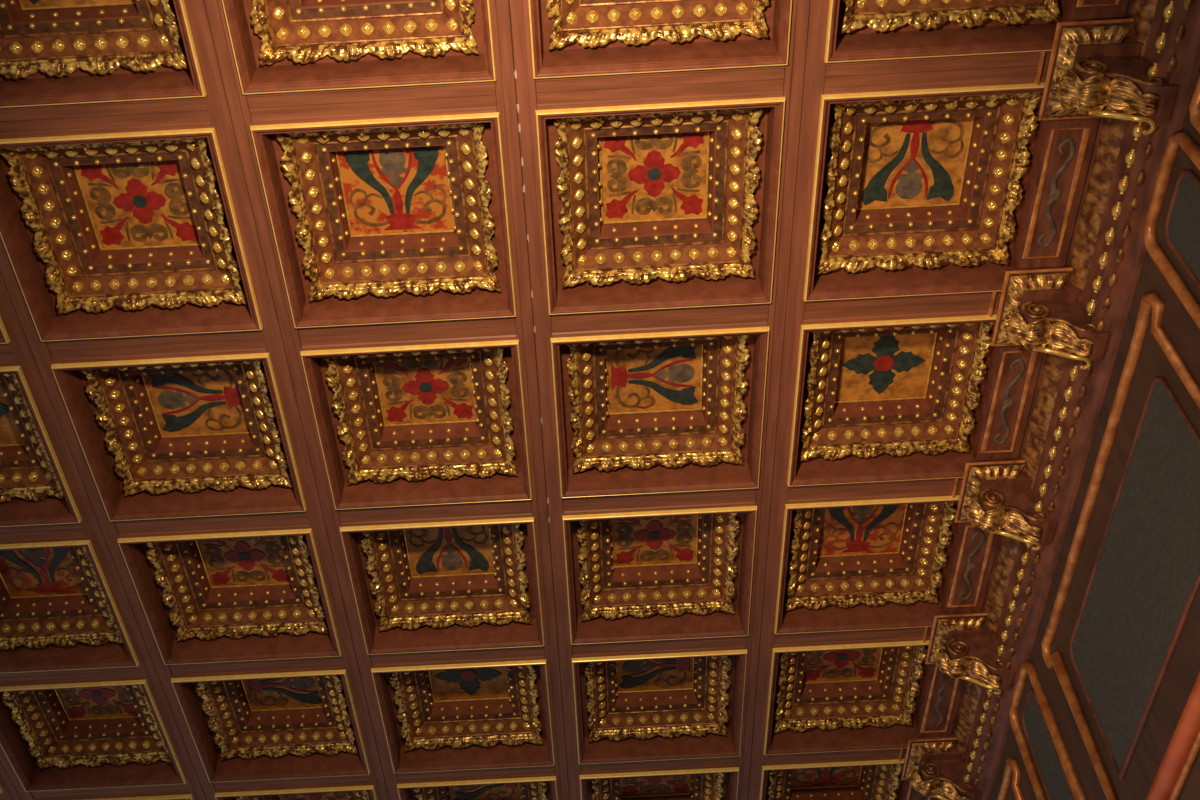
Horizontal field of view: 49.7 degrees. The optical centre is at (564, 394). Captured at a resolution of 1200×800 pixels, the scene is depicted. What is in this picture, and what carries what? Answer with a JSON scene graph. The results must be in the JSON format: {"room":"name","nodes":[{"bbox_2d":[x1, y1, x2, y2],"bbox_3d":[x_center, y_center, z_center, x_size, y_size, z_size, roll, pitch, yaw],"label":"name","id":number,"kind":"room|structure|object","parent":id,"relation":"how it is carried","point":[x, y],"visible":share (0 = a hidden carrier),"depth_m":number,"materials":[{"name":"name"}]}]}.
{"room":"palace hall","nodes":[
{"label":"palace hall","id":0,"kind":"room"},
{"bbox_2d":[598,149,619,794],"bbox_3d":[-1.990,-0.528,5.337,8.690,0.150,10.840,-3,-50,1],"label":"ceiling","id":1,"kind":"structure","parent":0,"point":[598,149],"depth_m":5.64,"materials":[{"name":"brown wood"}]},
{"bbox_2d":[0,791,6,799],"bbox_3d":[-3.482,2.123,7.188,0.858,0.298,0.139,-3,-50,1],"label":"cross beam","id":2,"kind":"structure","parent":1,"relation":"attached to","point":[2,795],"depth_m":7.08,"materials":[{"name":"brown wood"}]},
{"bbox_2d":[0,316,9,343],"bbox_3d":[-2.644,-0.609,4.933,0.874,0.310,0.874,-3,-50,1],"label":"coffer","id":3,"kind":"object","parent":1,"relation":"attached to","point":[4,338],"visible":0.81,"depth_m":5.07,"materials":[{"name":"brown wood"}]},
{"bbox_2d":[0,343,18,366],"bbox_3d":[-2.621,-0.235,5.265,0.858,0.298,0.139,-3,-50,1],"label":"cross beam","id":4,"kind":"structure","parent":1,"relation":"attached to","point":[7,357],"depth_m":5.16,"materials":[{"name":"brown wood"}]},
{"bbox_2d":[0,745,33,799],"bbox_3d":[-3.052,0.944,6.226,0.139,0.298,7.140,-3,-50,1],"label":"ceiling beam","id":5,"kind":"structure","parent":1,"relation":"attached to","point":[13,789],"depth_m":7.00,"materials":[{"name":"brown wood"}]},
{"bbox_2d":[0,366,81,526],"bbox_3d":[-2.598,0.160,5.571,0.874,0.310,0.874,-3,-50,1],"label":"coffer","id":6,"kind":"object","parent":1,"relation":"attached to","point":[34,488],"visible":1,"depth_m":5.73,"materials":[{"name":"brown wood"}]},
{"bbox_2d":[0,522,88,543],"bbox_3d":[-2.575,0.534,5.903,0.858,0.298,0.139,-3,-50,1],"label":"cross beam","id":7,"kind":"structure","parent":1,"relation":"attached to","point":[71,531],"depth_m":5.80,"materials":[{"name":"brown wood"}]},
{"bbox_2d":[0,540,139,672],"bbox_3d":[-2.552,0.928,6.209,0.874,0.310,0.874,-3,-50,1],"label":"coffer","id":8,"kind":"object","parent":1,"relation":"attached to","point":[59,610],"visible":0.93,"depth_m":6.39,"materials":[{"name":"brown wood"}]},
{"bbox_2d":[0,666,144,686],"bbox_3d":[-2.530,1.302,6.541,0.858,0.298,0.139,-3,-50,1],"label":"cross beam","id":9,"kind":"structure","parent":1,"relation":"attached to","point":[119,673],"depth_m":6.44,"materials":[{"name":"brown wood"}]},
{"bbox_2d":[0,680,186,791],"bbox_3d":[-2.506,1.697,6.847,0.874,0.310,0.874,-3,-50,1],"label":"coffer","id":10,"kind":"object","parent":1,"relation":"attached to","point":[108,734],"visible":0.77,"depth_m":7.01,"materials":[{"name":"brown wood"}]},
{"bbox_2d":[78,687,115,705],"bbox_3d":[-2.510,1.608,6.955,0.163,0.005,0.163,34,-59,-26],"label":"flower","id":11,"kind":"object","parent":10,"relation":"on","point":[95,696],"depth_m":6.97,"materials":[{"name":"paint"}]},
{"bbox_2d":[0,0,206,107],"bbox_3d":[-1.691,-1.429,4.286,0.874,0.310,0.874,-3,-50,1],"label":"coffer","id":12,"kind":"object","parent":1,"relation":"attached to","point":[53,52],"visible":1,"depth_m":4.48,"materials":[{"name":"brown wood"}]},
{"bbox_2d":[0,97,212,138],"bbox_3d":[-1.669,-1.056,4.618,0.858,0.298,0.139,-3,-50,1],"label":"cross beam","id":13,"kind":"structure","parent":1,"relation":"attached to","point":[175,113],"depth_m":4.51,"materials":[{"name":"brown wood"}]},
{"bbox_2d":[0,235,215,799],"bbox_3d":[-2.053,0.892,6.217,0.139,0.298,7.140,-3,-50,1],"label":"ceiling beam","id":14,"kind":"structure","parent":1,"relation":"attached to","point":[33,355],"depth_m":5.73,"materials":[{"name":"brown wood"}]},
{"bbox_2d":[30,783,190,799],"bbox_3d":[-2.484,2.071,7.179,0.858,0.298,0.139,-3,-50,1],"label":"cross beam","id":15,"kind":"structure","parent":1,"relation":"attached to","point":[174,789],"depth_m":7.08,"materials":[{"name":"brown wood"}]},
{"bbox_2d":[0,128,262,341],"bbox_3d":[-1.645,-0.661,4.924,0.874,0.310,0.874,-3,-50,1],"label":"coffer","id":16,"kind":"object","parent":1,"relation":"attached to","point":[127,234],"visible":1,"depth_m":5.02,"materials":[{"name":"brown wood"}]},
{"bbox_2d":[114,178,165,223],"bbox_3d":[-1.649,-0.750,5.032,0.163,0.005,0.163,34,-59,-26],"label":"flower","id":17,"kind":"object","parent":16,"relation":"on","point":[136,200],"depth_m":5.03,"materials":[{"name":"paint"}]},
{"bbox_2d":[81,794,193,799],"bbox_3d":[-2.460,2.466,7.485,0.874,0.310,0.874,-3,-50,1],"label":"coffer","id":18,"kind":"object","parent":1,"relation":"attached to","point":[183,796],"visible":0.1,"depth_m":7.09,"materials":[{"name":"brown wood"}]},
{"bbox_2d":[45,330,266,363],"bbox_3d":[-1.623,-0.287,5.256,0.858,0.298,0.139,-3,-50,1],"label":"cross beam","id":19,"kind":"structure","parent":1,"relation":"attached to","point":[236,342],"depth_m":5.15,"materials":[{"name":"brown wood"}]},
{"bbox_2d":[51,353,306,520],"bbox_3d":[-1.599,0.108,5.562,0.874,0.310,0.874,-3,-50,1],"label":"coffer","id":20,"kind":"object","parent":1,"relation":"attached to","point":[200,436],"visible":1,"depth_m":5.68,"materials":[{"name":"brown wood"}]},
{"bbox_2d":[114,511,309,537],"bbox_3d":[-1.577,0.482,5.894,0.858,0.298,0.139,-3,-50,1],"label":"cross beam","id":21,"kind":"structure","parent":1,"relation":"attached to","point":[286,520],"depth_m":5.79,"materials":[{"name":"brown wood"}]},
{"bbox_2d":[118,528,341,664],"bbox_3d":[-1.554,0.876,6.200,0.874,0.310,0.874,-3,-50,1],"label":"coffer","id":22,"kind":"object","parent":1,"relation":"attached to","point":[255,595],"visible":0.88,"depth_m":6.35,"materials":[{"name":"brown wood"}]},
{"bbox_2d":[224,541,265,570],"bbox_3d":[-1.557,0.787,6.308,0.163,0.005,0.163,34,-59,-26],"label":"flower","id":23,"kind":"object","parent":22,"relation":"on","point":[238,555],"depth_m":6.30,"materials":[{"name":"paint"}]},
{"bbox_2d":[169,656,344,677],"bbox_3d":[-1.531,1.250,6.532,0.858,0.298,0.139,-3,-50,1],"label":"cross beam","id":24,"kind":"structure","parent":1,"relation":"attached to","point":[318,663],"depth_m":6.43,"materials":[{"name":"brown wood"}]},
{"bbox_2d":[171,669,370,782],"bbox_3d":[-1.508,1.645,6.838,0.874,0.310,0.874,-3,-50,1],"label":"coffer","id":25,"kind":"object","parent":1,"relation":"attached to","point":[287,725],"visible":0.79,"depth_m":6.99,"materials":[{"name":"brown wood"}]},
{"bbox_2d":[184,0,399,799],"bbox_3d":[-1.055,0.840,6.208,0.139,0.298,7.140,-3,-50,1],"label":"ceiling beam","id":26,"kind":"structure","parent":1,"relation":"attached to","point":[229,112],"depth_m":5.17,"materials":[{"name":"brown wood"}]},
{"bbox_2d":[213,775,372,792],"bbox_3d":[-1.485,2.019,7.170,0.858,0.298,0.139,-3,-50,1],"label":"cross beam","id":27,"kind":"structure","parent":1,"relation":"attached to","point":[356,780],"depth_m":7.07,"materials":[{"name":"brown wood"}]},
{"bbox_2d":[215,785,376,799],"bbox_3d":[-1.462,2.414,7.476,0.874,0.310,0.874,-3,-50,1],"label":"coffer","id":28,"kind":"object","parent":1,"relation":"attached to","point":[367,792],"visible":0.23,"depth_m":7.26,"materials":[{"name":"brown wood"}]},
{"bbox_2d":[299,792,329,799],"bbox_3d":[-1.465,2.324,7.584,0.163,0.005,0.163,34,-59,-26],"label":"flower","id":29,"kind":"object","parent":28,"relation":"on","point":[325,795],"depth_m":7.62,"materials":[{"name":"paint"}]},
{"bbox_2d":[222,0,495,94],"bbox_3d":[-0.693,-1.482,4.277,0.874,0.310,0.874,-3,-50,1],"label":"coffer","id":30,"kind":"object","parent":1,"relation":"attached to","point":[279,46],"visible":1,"depth_m":4.46,"materials":[{"name":"brown wood"}]},
{"bbox_2d":[246,81,496,125],"bbox_3d":[-0.670,-1.108,4.608,0.858,0.298,0.139,-3,-50,1],"label":"cross beam","id":31,"kind":"structure","parent":1,"relation":"attached to","point":[470,97],"depth_m":4.50,"materials":[{"name":"brown wood"}]},
{"bbox_2d":[250,112,516,327],"bbox_3d":[-0.647,-0.713,4.915,0.874,0.310,0.874,-3,-50,1],"label":"coffer","id":32,"kind":"object","parent":1,"relation":"attached to","point":[404,219],"visible":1,"depth_m":5.01,"materials":[{"name":"brown wood"}]},
{"bbox_2d":[298,317,516,350],"bbox_3d":[-0.624,-0.339,5.246,0.858,0.298,0.139,-3,-50,1],"label":"cross beam","id":33,"kind":"structure","parent":1,"relation":"attached to","point":[502,328],"depth_m":5.14,"materials":[{"name":"brown wood"}]},
{"bbox_2d":[300,340,531,509],"bbox_3d":[-0.601,0.056,5.553,0.874,0.310,0.874,-3,-50,1],"label":"coffer","id":34,"kind":"object","parent":1,"relation":"attached to","point":[428,424],"visible":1,"depth_m":5.68,"materials":[{"name":"brown wood"}]},
{"bbox_2d":[403,368,448,404],"bbox_3d":[-0.605,-0.034,5.661,0.163,0.005,0.163,34,-59,-26],"label":"flower","id":35,"kind":"object","parent":34,"relation":"on","point":[421,386],"depth_m":5.66,"materials":[{"name":"paint"}]},
{"bbox_2d":[338,500,531,526],"bbox_3d":[-0.578,0.430,5.884,0.858,0.298,0.139,-3,-50,1],"label":"cross beam","id":36,"kind":"structure","parent":1,"relation":"attached to","point":[519,508],"depth_m":5.78,"materials":[{"name":"brown wood"}]},
{"bbox_2d":[340,516,544,654],"bbox_3d":[-0.555,0.825,6.191,0.874,0.310,0.874,-3,-50,1],"label":"coffer","id":37,"kind":"object","parent":1,"relation":"attached to","point":[469,584],"visible":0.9,"depth_m":6.34,"materials":[{"name":"brown wood"}]},
{"bbox_2d":[370,646,544,667],"bbox_3d":[-0.532,1.198,6.522,0.858,0.298,0.139,-3,-50,1],"label":"cross beam","id":38,"kind":"structure","parent":1,"relation":"attached to","point":[537,652],"depth_m":6.42,"materials":[{"name":"brown wood"}]},
{"bbox_2d":[371,659,554,772],"bbox_3d":[-0.509,1.593,6.829,0.874,0.310,0.874,-3,-50,1],"label":"coffer","id":39,"kind":"object","parent":1,"relation":"attached to","point":[486,715],"visible":0.73,"depth_m":6.99,"materials":[{"name":"brown wood"}]},
{"bbox_2d":[396,766,554,783],"bbox_3d":[-0.486,1.967,7.160,0.858,0.298,0.139,-3,-50,1],"label":"cross beam","id":40,"kind":"structure","parent":1,"relation":"attached to","point":[538,771],"depth_m":7.06,"materials":[{"name":"brown wood"}]},
{"bbox_2d":[397,776,557,799],"bbox_3d":[-0.463,2.362,7.467,0.874,0.310,0.874,-3,-50,1],"label":"coffer","id":41,"kind":"object","parent":1,"relation":"attached to","point":[529,788],"visible":0.44,"depth_m":7.41,"materials":[{"name":"brown wood"}]},
{"bbox_2d":[490,0,580,799],"bbox_3d":[-0.056,0.788,6.199,0.139,0.298,7.140,-3,-50,1],"label":"ceiling beam","id":42,"kind":"structure","parent":1,"relation":"attached to","point":[515,85],"depth_m":5.20,"materials":[{"name":"brown wood"}]},
{"bbox_2d":[571,649,746,763],"bbox_3d":[0.490,1.541,6.820,0.874,0.310,0.874,-3,-50,1],"label":"coffer","id":43,"kind":"object","parent":1,"relation":"attached to","point":[686,705],"visible":0.74,"depth_m":6.98,"materials":[{"name":"brown wood"}]},
{"bbox_2d":[579,767,738,799],"bbox_3d":[0.535,2.310,7.458,0.874,0.310,0.874,-3,-50,1],"label":"coffer","id":44,"kind":"object","parent":1,"relation":"attached to","point":[711,783],"visible":0.42,"depth_m":7.46,"materials":[{"name":"brown wood"}]},
{"bbox_2d":[639,775,670,784],"bbox_3d":[0.532,2.220,7.566,0.163,0.005,0.163,34,-59,-26],"label":"flower","id":45,"kind":"object","parent":44,"relation":"on","point":[650,780],"depth_m":7.61,"materials":[{"name":"paint"}]},
{"bbox_2d":[572,636,745,657],"bbox_3d":[0.466,1.147,6.513,0.858,0.298,0.139,-3,-50,1],"label":"cross beam","id":46,"kind":"structure","parent":1,"relation":"attached to","point":[736,642],"depth_m":6.41,"materials":[{"name":"brown wood"}]},
{"bbox_2d":[580,757,737,774],"bbox_3d":[0.512,1.915,7.151,0.858,0.298,0.139,-3,-50,1],"label":"cross beam","id":47,"kind":"structure","parent":1,"relation":"attached to","point":[720,762],"depth_m":7.05,"materials":[{"name":"brown wood"}]},
{"bbox_2d":[562,506,756,644],"bbox_3d":[0.444,0.772,6.182,0.874,0.310,0.874,-3,-50,1],"label":"coffer","id":48,"kind":"object","parent":1,"relation":"attached to","point":[684,573],"visible":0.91,"depth_m":6.33,"materials":[{"name":"brown wood"}]},
{"bbox_2d":[634,520,675,549],"bbox_3d":[0.440,0.683,6.290,0.163,0.005,0.163,34,-59,-26],"label":"flower","id":49,"kind":"object","parent":48,"relation":"on","point":[648,534],"depth_m":6.29,"materials":[{"name":"paint"}]},
{"bbox_2d":[563,488,755,515],"bbox_3d":[0.420,0.378,5.875,0.858,0.298,0.139,-3,-50,1],"label":"cross beam","id":50,"kind":"structure","parent":1,"relation":"attached to","point":[734,497],"depth_m":5.77,"materials":[{"name":"brown wood"}]},
{"bbox_2d":[535,97,784,314],"bbox_3d":[0.352,-0.765,4.906,0.874,0.310,0.874,-3,-50,1],"label":"coffer","id":51,"kind":"object","parent":1,"relation":"attached to","point":[687,193],"visible":1,"depth_m":5.00,"materials":[{"name":"brown wood"}]},
{"bbox_2d":[628,150,680,196],"bbox_3d":[0.348,-0.854,5.014,0.163,0.005,0.163,34,-59,-26],"label":"flower","id":52,"kind":"object","parent":51,"relation":"on","point":[651,173],"depth_m":5.01,"materials":[{"name":"paint"}]},
{"bbox_2d":[550,327,769,497],"bbox_3d":[0.398,0.004,5.544,0.874,0.310,0.874,-3,-50,1],"label":"coffer","id":53,"kind":"object","parent":1,"relation":"attached to","point":[681,411],"visible":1,"depth_m":5.67,"materials":[{"name":"brown wood"}]},
{"bbox_2d":[528,0,791,78],"bbox_3d":[0.306,-1.534,4.268,0.874,0.310,0.874,-3,-50,1],"label":"coffer","id":54,"kind":"object","parent":1,"relation":"attached to","point":[569,38],"visible":1,"depth_m":4.46,"materials":[{"name":"brown wood"}]},
{"bbox_2d":[551,303,768,337],"bbox_3d":[0.374,-0.391,5.237,0.858,0.298,0.139,-3,-50,1],"label":"cross beam","id":55,"kind":"structure","parent":1,"relation":"attached to","point":[749,315],"depth_m":5.13,"materials":[{"name":"brown wood"}]},
{"bbox_2d":[536,65,784,109],"bbox_3d":[0.329,-1.160,4.599,0.858,0.298,0.139,-3,-50,1],"label":"cross beam","id":56,"kind":"structure","parent":1,"relation":"attached to","point":[764,81],"depth_m":4.49,"materials":[{"name":"brown wood"}]},
{"bbox_2d":[737,0,829,799],"bbox_3d":[0.943,0.736,6.190,0.139,0.298,7.140,-3,-50,1],"label":"ceiling beam","id":57,"kind":"structure","parent":1,"relation":"attached to","point":[804,74],"depth_m":5.23,"materials":[{"name":"brown wood"}]},
{"bbox_2d":[759,759,907,799],"bbox_3d":[1.534,2.258,7.448,0.874,0.310,0.874,-3,-50,1],"label":"coffer","id":58,"kind":"object","parent":1,"relation":"attached to","point":[873,779],"visible":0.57,"depth_m":7.53,"materials":[{"name":"brown wood"}]},
{"bbox_2d":[763,748,906,765],"bbox_3d":[1.510,1.868,7.137,0.857,0.312,0.139,-3,-50,1],"label":"cross beam","id":59,"kind":"structure","parent":1,"relation":"attached to","point":[882,754],"depth_m":7.04,"materials":[{"name":"brown wood"}]},
{"bbox_2d":[763,640,931,754],"bbox_3d":[1.488,1.489,6.811,0.874,0.310,0.874,-3,-50,1],"label":"coffer","id":60,"kind":"object","parent":1,"relation":"attached to","point":[865,696],"visible":0.73,"depth_m":6.98,"materials":[{"name":"brown wood"}]},
{"bbox_2d":[823,650,860,668],"bbox_3d":[1.484,1.400,6.919,0.163,0.005,0.163,34,-59,-26],"label":"flower","id":61,"kind":"object","parent":60,"relation":"on","point":[833,659],"depth_m":6.93,"materials":[{"name":"paint"}]},
{"bbox_2d":[774,627,931,647],"bbox_3d":[1.464,1.099,6.499,0.857,0.312,0.139,-3,-50,1],"label":"cross beam","id":62,"kind":"structure","parent":1,"relation":"attached to","point":[915,633],"depth_m":6.40,"materials":[{"name":"brown wood"}]},
{"bbox_2d":[774,495,962,633],"bbox_3d":[1.442,0.721,6.173,0.874,0.310,0.874,-3,-50,1],"label":"coffer","id":63,"kind":"object","parent":1,"relation":"attached to","point":[880,563],"visible":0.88,"depth_m":6.33,"materials":[{"name":"brown wood"}]},
{"bbox_2d":[787,478,962,503],"bbox_3d":[1.419,0.330,5.861,0.857,0.312,0.139,-3,-50,1],"label":"cross beam","id":64,"kind":"structure","parent":1,"relation":"attached to","point":[948,486],"depth_m":5.76,"materials":[{"name":"brown wood"}]},
{"bbox_2d":[787,315,999,486],"bbox_3d":[1.396,-0.048,5.535,0.874,0.310,0.874,-3,-50,1],"label":"coffer","id":65,"kind":"object","parent":1,"relation":"attached to","point":[905,399],"visible":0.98,"depth_m":5.67,"materials":[{"name":"brown wood"}]},
{"bbox_2d":[803,291,1001,324],"bbox_3d":[1.373,-0.438,5.223,0.857,0.312,0.139,-3,-50,1],"label":"cross beam","id":66,"kind":"structure","parent":1,"relation":"attached to","point":[977,303],"depth_m":5.12,"materials":[{"name":"brown wood"}]},
{"bbox_2d":[803,83,1047,300],"bbox_3d":[1.351,-0.817,4.896,0.874,0.310,0.874,-3,-50,1],"label":"coffer","id":67,"kind":"object","parent":1,"relation":"attached to","point":[922,191],"visible":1,"depth_m":5.00,"materials":[{"name":"brown wood"}]},
{"bbox_2d":[823,51,1051,94],"bbox_3d":[1.327,-1.207,4.585,0.857,0.312,0.139,-3,-50,1],"label":"cross beam","id":68,"kind":"structure","parent":1,"relation":"attached to","point":[1022,67],"depth_m":4.48,"materials":[{"name":"brown wood"}]},
{"bbox_2d":[824,0,1077,62],"bbox_3d":[1.305,-1.585,4.258,0.874,0.310,0.874,-3,-50,1],"label":"coffer","id":69,"kind":"object","parent":1,"relation":"attached to","point":[857,30],"visible":1,"depth_m":4.45,"materials":[{"name":"brown wood"}]},
{"bbox_2d":[989,67,1199,799],"bbox_3d":[2.254,1.216,2.931,0.250,6.000,10.840,-3,-50,1],"label":"wall","id":70,"kind":"structure","parent":0,"point":[1183,669],"depth_m":4.81,"materials":[{"name":"brown wood"}]},
{"bbox_2d":[904,780,935,799],"bbox_3d":[1.999,2.340,7.316,0.179,0.016,0.644,-3,-50,1],"label":"frieze panel","id":71,"kind":"object","parent":70,"relation":"attached to","point":[911,793],"visible":0.21,"depth_m":7.23,"materials":[{"name":"brown wood"}]},
{"bbox_2d":[917,664,964,736],"bbox_3d":[1.953,1.572,6.678,0.179,0.016,0.644,-3,-50,1],"label":"frieze panel","id":72,"kind":"object","parent":70,"relation":"attached to","point":[943,694],"visible":0.89,"depth_m":6.71,"materials":[{"name":"brown wood"}]},
{"bbox_2d":[901,735,980,799],"bbox_3d":[2.001,2.055,6.876,0.335,0.328,0.363,-3,-50,1],"label":"bracket","id":73,"kind":"object","parent":70,"relation":"attached to","point":[935,767],"visible":1,"depth_m":6.87,"materials":[{"name":"brown wood"}]},
{"bbox_2d":[925,610,1014,694],"bbox_3d":[1.955,1.286,6.238,0.335,0.328,0.363,-3,-50,1],"label":"bracket","id":74,"kind":"object","parent":70,"relation":"attached to","point":[962,645],"visible":1,"depth_m":6.23,"materials":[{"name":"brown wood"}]},
{"bbox_2d":[944,522,999,612],"bbox_3d":[1.907,0.803,6.040,0.179,0.016,0.644,-3,-50,1],"label":"frieze panel","id":75,"kind":"object","parent":70,"relation":"attached to","point":[976,549],"visible":0.99,"depth_m":6.05,"materials":[{"name":"brown wood"}]},
{"bbox_2d":[955,458,1056,550],"bbox_3d":[1.909,0.517,5.600,0.335,0.328,0.363,-3,-50,1],"label":"bracket","id":76,"kind":"object","parent":70,"relation":"attached to","point":[996,496],"visible":1,"depth_m":5.59,"materials":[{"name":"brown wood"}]},
{"bbox_2d":[976,345,1043,459],"bbox_3d":[1.862,0.034,5.402,0.179,0.016,0.644,-3,-50,1],"label":"frieze panel","id":77,"kind":"object","parent":70,"relation":"attached to","point":[1017,369],"visible":1,"depth_m":5.40,"materials":[{"name":"brown wood"}]},
{"bbox_2d":[997,757,1023,799],"bbox_3d":[2.235,2.848,6.468,0.040,1.161,1.932,-3,-50,1],"label":"wall panel","id":78,"kind":"object","parent":70,"relation":"attached to","point":[1012,771],"visible":1,"depth_m":6.27,"materials":[{"name":"brown wood"}]},
{"bbox_2d":[1009,660,1085,799],"bbox_3d":[2.171,1.767,5.659,0.040,1.251,0.479,-3,-50,1],"label":"wall panel","id":79,"kind":"object","parent":70,"relation":"attached to","point":[1057,773],"visible":1,"depth_m":5.88,"materials":[{"name":"brown wood"}]},
{"bbox_2d":[991,266,1109,369],"bbox_3d":[1.864,-0.251,4.962,0.335,0.328,0.363,-3,-50,1],"label":"bracket","id":80,"kind":"object","parent":70,"relation":"attached to","point":[1040,310],"visible":1,"depth_m":4.95,"materials":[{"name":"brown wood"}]},
{"bbox_2d":[1017,118,1099,268],"bbox_3d":[1.816,-0.734,4.764,0.179,0.016,0.644,-3,-50,1],"label":"frieze panel","id":81,"kind":"object","parent":70,"relation":"attached to","point":[1068,144],"visible":1,"depth_m":4.75,"materials":[{"name":"brown wood"}]},
{"bbox_2d":[939,0,1193,799],"bbox_3d":[2.040,0.877,5.941,0.089,0.299,7.140,-3,-50,1],"label":"carving","id":82,"kind":"object","parent":70,"relation":"attached to","point":[1144,10],"visible":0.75,"depth_m":5.04,"materials":[{"name":"brown wood"}]},
{"bbox_2d":[936,0,1199,799],"bbox_3d":[2.044,0.403,5.728,0.135,0.635,8.140,-3,-50,1],"label":"trim","id":83,"kind":"structure","parent":70,"relation":"attached to","point":[1187,51],"depth_m":4.98,"materials":[{"name":"brown wood"}]},
{"bbox_2d":[1070,0,1128,19],"bbox_3d":[1.770,-1.503,4.126,0.179,0.016,0.644,-3,-50,1],"label":"frieze panel","id":84,"kind":"object","parent":70,"relation":"attached to","point":[1082,9],"visible":1,"depth_m":4.31,"materials":[{"name":"brown wood"}]},
{"bbox_2d":[1038,18,1178,134],"bbox_3d":[1.818,-1.020,4.324,0.335,0.328,0.363,-3,-50,1],"label":"bracket","id":85,"kind":"object","parent":70,"relation":"attached to","point":[1096,69],"visible":1,"depth_m":4.32,"materials":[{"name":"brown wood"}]},
{"bbox_2d":[1041,293,1199,799],"bbox_3d":[2.109,0.742,4.720,0.040,1.161,1.972,-3,-50,1],"label":"molding","id":86,"kind":"structure","parent":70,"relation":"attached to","point":[1144,582],"depth_m":4.76,"materials":[{"name":"brown wood"}]},
{"bbox_2d":[1143,132,1199,328],"bbox_3d":[2.046,-0.325,3.929,0.040,1.261,0.484,-3,-50,1],"label":"wall panel","id":87,"kind":"object","parent":70,"relation":"attached to","point":[1182,222],"visible":1,"depth_m":4.28,"materials":[{"name":"brown wood"}]},
{"bbox_2d":[1146,672,1199,799],"bbox_3d":[2.066,0.660,3.958,0.072,0.070,10.000,-3,-50,1],"label":"wall rail","id":88,"kind":"object","parent":70,"relation":"attached to","point":[1186,732],"visible":1,"depth_m":4.38,"materials":[{"name":"brown wood"}]},
{"bbox_2d":[1189,75,1199,132],"bbox_3d":[1.990,-1.263,3.093,0.040,1.215,1.962,-3,-50,1],"label":"wall panel","id":89,"kind":"object","parent":70,"relation":"attached to","point":[1194,107],"visible":1,"depth_m":4.11,"materials":[{"name":"brown wood"}]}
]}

